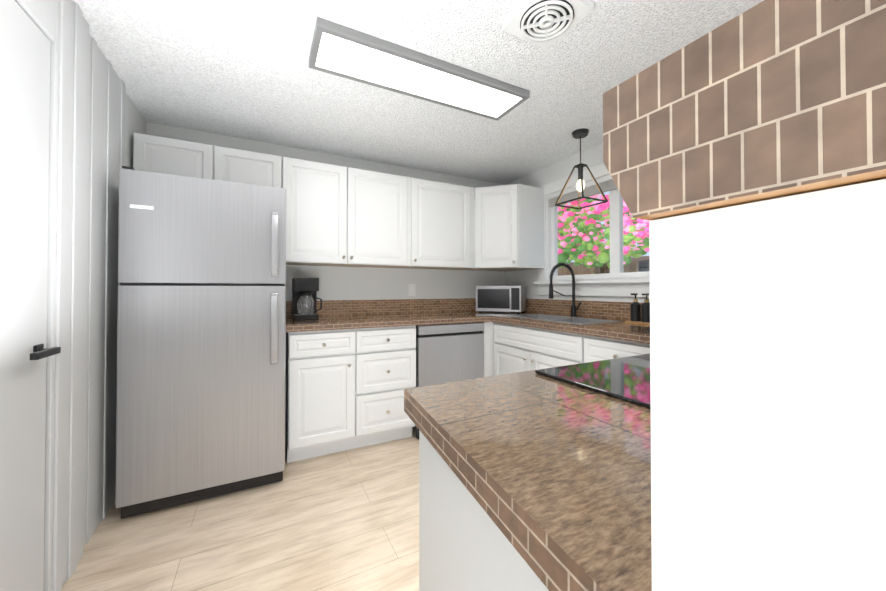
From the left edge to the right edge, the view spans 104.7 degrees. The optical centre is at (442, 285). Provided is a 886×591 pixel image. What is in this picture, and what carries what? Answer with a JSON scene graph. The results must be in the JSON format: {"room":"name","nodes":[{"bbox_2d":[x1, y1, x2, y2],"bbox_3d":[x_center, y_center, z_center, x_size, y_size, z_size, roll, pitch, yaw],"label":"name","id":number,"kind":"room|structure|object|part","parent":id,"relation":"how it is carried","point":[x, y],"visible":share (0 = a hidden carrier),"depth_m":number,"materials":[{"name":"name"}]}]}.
{"room":"kitchen","nodes":[
{"label":"kitchen","id":0,"kind":"room"},
{"bbox_2d":[125,92,145,166],"bbox_3d":[-0.634,-0.011,-0.493,0.120,2.300,6.320,0,-1,-28],"label":"wall","id":1,"kind":"structure","parent":0,"point":[135,121],"depth_m":2.08,"materials":[{"name":"white paint"}]},
{"bbox_2d":[0,0,60,590],"bbox_3d":[-1.218,0.128,0.854,0.088,2.037,0.860,0,-1,-28],"label":"door leaf","id":2,"kind":"structure","parent":1,"relation":"in","point":[25,45],"depth_m":1.11,"materials":[{"name":"grey"}]},
{"bbox_3d":[-1.350,0.228,1.144,0.054,0.048,0.149,0,-1,-28],"label":"door handle","id":3,"kind":"part","parent":2,"relation":"part of","materials":[{"name":"black"}]},
{"bbox_2d":[15,0,125,590],"bbox_3d":[-1.326,0.007,1.024,0.054,2.299,2.050,0,-1,-28],"label":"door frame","id":4,"kind":"structure","parent":1,"relation":"attached to","point":[87,129],"depth_m":1.41,"materials":[{"name":"grey"}]},
{"bbox_2d":[62,426,418,590],"bbox_3d":[0.785,1.173,0.234,3.320,0.050,6.560,0,-1,-28],"label":"floor","id":5,"kind":"structure","parent":0,"point":[346,520],"depth_m":1.58,"materials":[{"name":"brown wood"}]},
{"bbox_2d":[115,166,285,518],"bbox_3d":[-1.417,0.294,2.144,0.745,1.750,0.845,0,-1,-28],"label":"fridge","id":6,"kind":"object","parent":5,"relation":"on","point":[201,351],"visible":1,"depth_m":1.80,"materials":[{"name":"grey"}]},
{"bbox_3d":[-1.262,0.540,1.846,0.745,1.075,0.058,0,-1,-28],"label":"door","id":7,"kind":"part","parent":6,"relation":"part of","materials":[{"name":"silver metal"}]},
{"bbox_3d":[-1.265,-0.298,1.860,0.745,0.573,0.072,0,-1,-28],"label":"door","id":8,"kind":"part","parent":6,"relation":"part of","materials":[{"name":"silver metal"}]},
{"bbox_2d":[285,326,415,462],"bbox_3d":[-0.730,0.740,2.647,0.888,0.869,0.643,0,-1,-28],"label":"base cabinet","id":9,"kind":"object","parent":5,"relation":"on","point":[344,389],"visible":0.94,"depth_m":2.36,"materials":[{"name":"white"}]},
{"bbox_2d":[286,298,489,332],"bbox_3d":[-0.450,0.216,2.806,1.560,0.180,0.633,0,-1,-28],"label":"countertop","id":10,"kind":"structure","parent":9,"relation":"on","point":[334,314],"depth_m":2.89,"materials":[{"name":"tile"}]},
{"bbox_2d":[292,277,321,319],"bbox_3d":[-1.043,0.099,2.614,0.191,0.309,0.231,0,-1,-28],"label":"coffee maker","id":11,"kind":"object","parent":10,"relation":"on","point":[304,298],"visible":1,"depth_m":2.54,"materials":[{"name":"black"}]},
{"bbox_2d":[416,322,483,439],"bbox_3d":[-0.063,0.743,2.994,0.594,0.865,0.631,0,-1,-28],"label":"dishwasher","id":12,"kind":"object","parent":5,"relation":"on","point":[446,353],"visible":0.48,"depth_m":2.70,"materials":[{"name":"grey"}]},
{"bbox_2d":[419,430,548,590],"bbox_3d":[0.690,0.720,0.818,1.489,0.868,0.578,0,-1,-28],"label":"base cabinet","id":13,"kind":"object","parent":5,"relation":"on","point":[465,544],"depth_m":0.46,"materials":[{"name":"white"}]},
{"bbox_2d":[404,354,651,590],"bbox_3d":[0.646,0.259,0.814,1.460,0.050,0.603,0,-1,-28],"label":"countertop","id":14,"kind":"structure","parent":13,"relation":"on","point":[553,475],"depth_m":0.44,"materials":[{"name":"stone"}]},
{"bbox_2d":[535,354,650,408],"bbox_3d":[0.741,0.230,0.879,0.850,0.008,0.515,0,-1,-28],"label":"cooktop","id":15,"kind":"object","parent":14,"relation":"in","point":[626,379],"visible":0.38,"depth_m":0.84,"materials":[{"name":"black"}]},
{"bbox_2d":[482,322,493,376],"bbox_3d":[0.521,0.748,3.301,0.707,0.868,0.643,0,-1,-28],"label":"base cabinet","id":16,"kind":"object","parent":5,"relation":"on","point":[488,331],"depth_m":2.90,"materials":[{"name":"white"}]},
{"bbox_2d":[494,322,577,375],"bbox_3d":[0.917,0.740,2.629,0.627,0.868,0.914,0,-1,-28],"label":"base cabinet","id":17,"kind":"object","parent":5,"relation":"on","point":[509,348],"depth_m":2.50,"materials":[{"name":"white"}]},
{"bbox_2d":[578,334,649,363],"bbox_3d":[1.236,0.733,2.019,0.627,0.868,0.463,0,-1,-28],"label":"base cabinet","id":18,"kind":"object","parent":5,"relation":"on","point":[590,348],"depth_m":1.95,"materials":[{"name":"white"}]},
{"bbox_2d":[490,299,649,343],"bbox_3d":[1.060,0.211,2.321,0.668,0.180,2.891,0,-1,-28],"label":"countertop","id":19,"kind":"structure","parent":18,"relation":"on","point":[605,310],"depth_m":2.53,"materials":[{"name":"tile"}]},
{"bbox_2d":[476,286,525,312],"bbox_3d":[0.573,0.134,3.372,0.440,0.256,0.300,0,-1,24],"label":"microwave","id":20,"kind":"object","parent":19,"relation":"on","point":[502,298],"visible":1,"depth_m":3.25,"materials":[{"name":"silver metal"}]},
{"bbox_2d":[504,314,621,324],"bbox_3d":[0.878,0.276,2.617,0.397,0.052,0.797,0,-1,-28],"label":"sink","id":21,"kind":"object","parent":19,"relation":"in","point":[569,319],"visible":0.31,"depth_m":2.63,"materials":[{"name":"silver metal"}]},
{"bbox_2d":[549,263,580,316],"bbox_3d":[0.981,0.035,2.736,0.298,0.438,0.110,0,-1,-28],"label":"faucet","id":22,"kind":"object","parent":19,"relation":"on","point":[573,306],"visible":1,"depth_m":2.78,"materials":[{"name":"black"}]},
{"bbox_2d":[625,293,649,324],"bbox_3d":[1.300,0.151,2.241,0.090,0.196,0.170,0,-1,-28],"label":"soap dispensers","id":23,"kind":"object","parent":19,"relation":"on","point":[639,313],"visible":0.94,"depth_m":2.24,"materials":[{"name":"black plastic"}]},
{"bbox_2d":[603,0,885,590],"bbox_3d":[1.097,0.518,0.633,2.161,1.268,0.168,0,-1,-28],"label":"wall","id":24,"kind":"structure","parent":5,"relation":"on","point":[768,382],"depth_m":0.15,"materials":[{"name":"white"}]},
{"bbox_3d":[1.097,-0.075,0.640,2.161,0.082,0.168,0,-1,-28],"label":"partition cap","id":25,"kind":"part","parent":24,"relation":"part of","materials":[{"name":"brown tile"}]},
{"bbox_2d":[146,121,504,300],"bbox_3d":[-0.705,0.030,3.102,3.320,2.300,0.120,0,-1,-28],"label":"wall","id":26,"kind":"structure","parent":0,"point":[352,283],"depth_m":3.05,"materials":[{"name":"white paint"}]},
{"bbox_2d":[133,133,216,179],"bbox_3d":[-1.765,-0.751,2.297,0.407,0.345,0.338,0,-1,-28],"label":"upper cabinet","id":27,"kind":"object","parent":26,"relation":"attached to","point":[151,153],"depth_m":2.15,"materials":[{"name":"white"}]},
{"bbox_2d":[217,146,284,187],"bbox_3d":[-1.405,-0.749,2.485,0.406,0.345,0.338,0,-1,-28],"label":"upper cabinet","id":28,"kind":"object","parent":26,"relation":"attached to","point":[233,165],"depth_m":2.34,"materials":[{"name":"white"}]},
{"bbox_2d":[285,157,412,268],"bbox_3d":[-0.790,-0.541,2.804,0.973,0.755,0.338,0,-1,-28],"label":"upper cabinet","id":29,"kind":"object","parent":26,"relation":"attached to","point":[340,216],"depth_m":2.64,"materials":[{"name":"white"}]},
{"bbox_2d":[408,284,415,295],"bbox_3d":[-0.294,0.044,3.244,0.072,0.115,0.008,0,-1,-28],"label":"electrical outlet plate","id":30,"kind":"object","parent":26,"relation":"attached to","point":[411,289],"visible":1,"depth_m":3.24,"materials":[{"name":"white"}]},
{"bbox_2d":[413,178,472,269],"bbox_3d":[-0.066,-0.536,3.181,0.660,0.755,0.338,0,-1,-28],"label":"upper cabinet","id":31,"kind":"object","parent":26,"relation":"attached to","point":[442,212],"depth_m":3.03,"materials":[{"name":"white"}]},
{"bbox_2d":[473,184,520,268],"bbox_3d":[0.488,-0.537,3.132,0.286,0.747,0.285,0,-1,-28],"label":"upper cabinet","id":32,"kind":"object","parent":26,"relation":"attached to","point":[496,209],"depth_m":3.12,"materials":[{"name":"white"}]},
{"bbox_2d":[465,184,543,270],"bbox_3d":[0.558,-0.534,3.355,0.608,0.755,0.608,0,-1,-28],"label":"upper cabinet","id":33,"kind":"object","parent":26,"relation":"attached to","point":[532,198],"depth_m":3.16,"materials":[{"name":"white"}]},
{"bbox_2d":[73,0,763,184],"bbox_3d":[0.785,-1.177,0.261,3.320,0.050,6.560,0,-1,-28],"label":"ceiling","id":34,"kind":"structure","parent":0,"point":[238,68],"depth_m":1.80,"materials":[{"name":"white paint"}]},
{"bbox_2d":[309,17,529,120],"bbox_3d":[-0.086,-1.114,1.853,1.170,0.039,0.310,0,-1,-28],"label":"ceiling light panel","id":35,"kind":"object","parent":34,"relation":"attached to","point":[347,52],"visible":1,"depth_m":1.77,"materials":[{"name":"grey"}]},
{"bbox_2d":[502,0,593,48],"bbox_3d":[0.433,-1.117,1.431,0.260,0.043,0.260,0,-1,-28],"label":"air vent","id":36,"kind":"object","parent":34,"relation":"attached to","point":[546,24],"visible":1,"depth_m":1.42,"materials":[{"name":"white"}]},
{"bbox_2d":[555,128,607,208],"bbox_3d":[1.010,-0.861,2.507,0.262,0.529,0.262,0,-1,-28],"label":"pendant lamp","id":37,"kind":"object","parent":34,"relation":"hanging from","point":[580,134],"visible":1,"depth_m":2.49,"materials":[{"name":"black"}]},
{"bbox_2d":[505,142,649,302],"bbox_3d":[2.203,0.006,0.988,0.120,2.300,6.320,0,-1,-28],"label":"wall","id":38,"kind":"structure","parent":0,"point":[591,157],"depth_m":3.13,"materials":[{"name":"white paint"}]},
{"bbox_2d":[534,163,649,296],"bbox_3d":[1.270,-0.432,2.694,0.150,1.035,1.430,0,-1,-28],"label":"window","id":39,"kind":"structure","parent":38,"relation":"in","point":[622,287],"depth_m":2.75,"materials":[{"name":"white"}]},
{"bbox_2d":[548,176,616,206],"bbox_3d":[1.275,-0.792,2.701,0.044,0.102,1.166,0,-1,-28],"label":"window blind","id":40,"kind":"object","parent":39,"relation":"attached to","point":[606,184],"visible":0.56,"depth_m":2.82,"materials":[{"name":"grey"}]},
{"label":"outside","id":41,"kind":"structure","parent":0,"visible":0},
{"bbox_3d":[16.824,1.383,16.207,39.860,0.050,37.000,0,-1,-28],"label":"ground","id":42,"kind":"structure","parent":41,"visible":0},
{"bbox_2d":[558,254,637,275],"bbox_3d":[1.998,0.400,4.922,0.160,1.600,1.592,0,-1,-28],"label":"fence","id":43,"kind":"object","parent":42,"relation":"on","point":[592,269],"depth_m":4.68,"materials":[{"name":"brown wood"}]},
{"bbox_2d":[566,256,649,271],"bbox_3d":[5.829,0.338,8.280,4.700,1.800,4.900,0,-1,-28],"label":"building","id":44,"kind":"structure","parent":42,"relation":"on","point":[646,259],"depth_m":6.93,"materials":[{"name":"grey"}]},
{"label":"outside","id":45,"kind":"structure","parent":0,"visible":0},
{"bbox_2d":[558,194,649,268],"bbox_3d":[1.939,-0.735,4.106,0.690,1.070,1.778,0,-1,-28],"label":"bush","id":46,"kind":"object","parent":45,"point":[593,252],"depth_m":4.07,"materials":[{"name":"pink plant"}]}
]}

